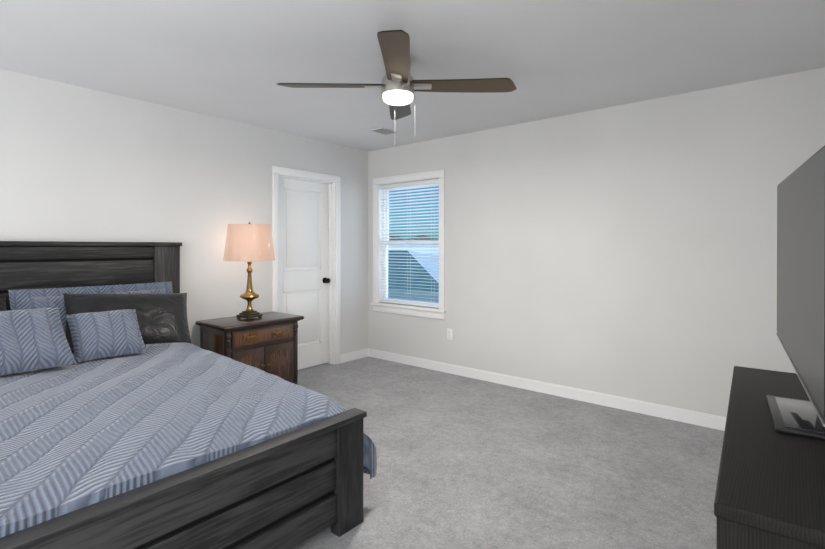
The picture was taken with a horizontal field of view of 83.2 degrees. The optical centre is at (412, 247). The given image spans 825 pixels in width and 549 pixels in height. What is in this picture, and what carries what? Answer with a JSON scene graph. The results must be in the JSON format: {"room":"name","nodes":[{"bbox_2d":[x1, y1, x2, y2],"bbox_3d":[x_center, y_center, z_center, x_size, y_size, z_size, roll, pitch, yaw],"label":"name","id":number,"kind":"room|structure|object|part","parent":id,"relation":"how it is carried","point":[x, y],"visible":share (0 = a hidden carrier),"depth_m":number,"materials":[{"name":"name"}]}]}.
{"room":"bedroom","nodes":[
{"label":"bedroom","id":0,"kind":"room"},
{"bbox_2d":[0,69,367,353],"bbox_3d":[-2.301,0.075,3.508,0.150,2.440,5.400,0,0,39],"label":"wall","id":1,"kind":"structure","parent":0,"point":[78,164],"depth_m":3.75,"materials":[{"name":"paint"}]},
{"bbox_2d":[279,177,328,369],"bbox_3d":[-1.174,0.283,4.928,0.035,2.000,0.718,0,0,39],"label":"door","id":2,"kind":"structure","parent":1,"relation":"in","point":[303,205],"depth_m":4.96,"materials":[{"name":"white wood"}]},
{"bbox_2d":[272,166,340,364],"bbox_3d":[-1.142,0.250,4.902,0.166,2.090,0.874,0,0,39],"label":"door frame","id":3,"kind":"structure","parent":1,"relation":"in","point":[334,280],"depth_m":5.14,"materials":[{"name":"white wood"}]},
{"bbox_3d":[-0.944,0.365,5.124,0.071,0.064,0.064,0,0,39],"label":"knob","id":4,"kind":"part","parent":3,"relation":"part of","materials":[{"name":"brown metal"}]},
{"bbox_2d":[341,348,726,430],"bbox_3d":[-0.583,1.248,2.094,4.300,0.095,5.400,0,0,39],"label":"baseboard","id":5,"kind":"structure","parent":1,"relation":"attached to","point":[657,410],"depth_m":4.05,"materials":[{"name":"white wood"}]},
{"bbox_2d":[0,0,824,151],"bbox_3d":[-0.583,-1.195,2.094,4.600,0.100,5.700,0,0,39],"label":"ceiling","id":6,"kind":"structure","parent":0,"point":[223,59],"depth_m":2.70,"materials":[{"name":"paint"}]},
{"bbox_2d":[370,127,397,134],"bbox_3d":[-0.278,-1.137,4.550,0.170,0.016,0.230,0,0,39],"label":"ceiling vent","id":7,"kind":"object","parent":6,"relation":"attached to","point":[381,130],"depth_m":4.53,"materials":[{"name":"white metal"}]},
{"bbox_2d":[277,30,515,144],"bbox_3d":[-0.087,-0.883,2.776,1.097,0.523,1.097,0,0,39],"label":"ceiling fan","id":8,"kind":"object","parent":6,"relation":"hanging from","point":[398,87],"depth_m":2.72,"materials":[{"name":"brown wood"}]},
{"bbox_2d":[292,356,724,548],"bbox_3d":[-0.583,1.345,2.094,4.600,0.100,5.700,0,0,39],"label":"floor","id":9,"kind":"structure","parent":0,"point":[462,462],"depth_m":2.72,"materials":[{"name":"grey carpet"}]},
{"bbox_2d":[0,241,375,548],"bbox_3d":[-1.781,0.627,2.141,2.354,1.336,2.417,0,0,39],"label":"bed","id":10,"kind":"object","parent":9,"relation":"on","point":[118,430],"visible":1,"depth_m":1.98,"materials":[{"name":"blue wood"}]},
{"bbox_2d":[0,343,375,537],"bbox_3d":[-1.776,0.879,2.137,2.194,0.573,2.417,0,0,39],"label":"comforter","id":11,"kind":"object","parent":10,"relation":"on","point":[81,429],"depth_m":1.90,"materials":[{"name":"blue fabric"}]},
{"bbox_2d":[195,311,303,384],"bbox_3d":[-1.406,0.958,4.067,0.477,0.675,0.778,0,0,39],"label":"nightstand","id":12,"kind":"object","parent":9,"relation":"on","point":[268,343],"visible":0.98,"depth_m":3.93,"materials":[{"name":"brown wood"}]},
{"bbox_2d":[223,222,274,319],"bbox_3d":[-1.426,0.197,4.067,0.433,0.844,0.433,0,0,39],"label":"lamp","id":13,"kind":"object","parent":12,"relation":"on","point":[249,242],"visible":1,"depth_m":3.92,"materials":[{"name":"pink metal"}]},
{"bbox_2d":[714,366,824,548],"bbox_3d":[1.152,0.895,1.292,0.459,0.800,1.296,0,0,36],"label":"dresser","id":14,"kind":"object","parent":9,"relation":"on","point":[770,494],"visible":1,"depth_m":1.00,"materials":[{"name":"grey wood"}]},
{"bbox_2d":[766,145,824,439],"bbox_3d":[1.153,0.128,1.321,0.215,0.732,1.028,0,0,34],"label":"tv","id":15,"kind":"object","parent":14,"relation":"on","point":[801,195],"visible":1,"depth_m":1.21,"materials":[{"name":"black plastic"}]},
{"bbox_2d":[368,67,824,416],"bbox_3d":[1.180,0.075,4.236,4.600,2.440,0.150,0,0,39],"label":"wall","id":16,"kind":"structure","parent":0,"point":[629,250],"depth_m":3.73,"materials":[{"name":"paint"}]},
{"bbox_2d":[371,169,445,319],"bbox_3d":[-0.027,-0.031,5.201,1.054,1.562,0.185,0,0,39],"label":"window","id":17,"kind":"structure","parent":16,"relation":"in","point":[378,294],"depth_m":5.28,"materials":[{"name":"white wood"}]},
{"bbox_2d":[379,179,438,307],"bbox_3d":[-0.041,-0.045,5.184,0.864,1.363,0.063,0,0,39],"label":"window blinds","id":18,"kind":"object","parent":17,"relation":"attached to","point":[433,181],"depth_m":5.17,"materials":[{"name":"white plastic"}]},
{"bbox_3d":[0.008,-0.043,5.243,0.876,1.375,0.076,0,0,39],"label":"frame","id":19,"kind":"part","parent":17,"relation":"part of","materials":[{"name":"white plastic"}]},
{"bbox_2d":[447,328,452,339],"bbox_3d":[0.383,0.893,4.788,0.070,0.114,0.009,0,0,39],"label":"outlet plate","id":20,"kind":"object","parent":16,"relation":"attached to","point":[449,331],"visible":1,"depth_m":4.78,"materials":[{"name":"white plastic"}]},
{"label":"outside","id":21,"kind":"structure","parent":0,"visible":0},
{"bbox_3d":[2.653,4.395,48.745,130.000,0.200,69.250,0,0,39],"label":"ground","id":22,"kind":"structure","parent":21,"visible":0},
{"bbox_2d":[388,251,438,302],"bbox_3d":[-1.896,2.200,18.303,13.670,4.190,8.040,0,0,39],"label":"house","id":23,"kind":"structure","parent":22,"relation":"on","point":[391,271],"depth_m":12.96,"materials":[{"name":"blue"}]},
{"bbox_2d":[388,240,438,254],"bbox_3d":[-0.796,1.920,28.821,23.000,4.750,8.400,0,0,39],"label":"house","id":24,"kind":"structure","parent":22,"relation":"on","point":[389,240],"depth_m":23.27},
{"bbox_2d":[389,233,438,239],"bbox_3d":[2.506,3.011,62.650,92.097,11.100,11.664,0,0,39],"label":"trees","id":25,"kind":"object","parent":22,"relation":"on","point":[389,233],"visible":0.02,"depth_m":64.75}
]}

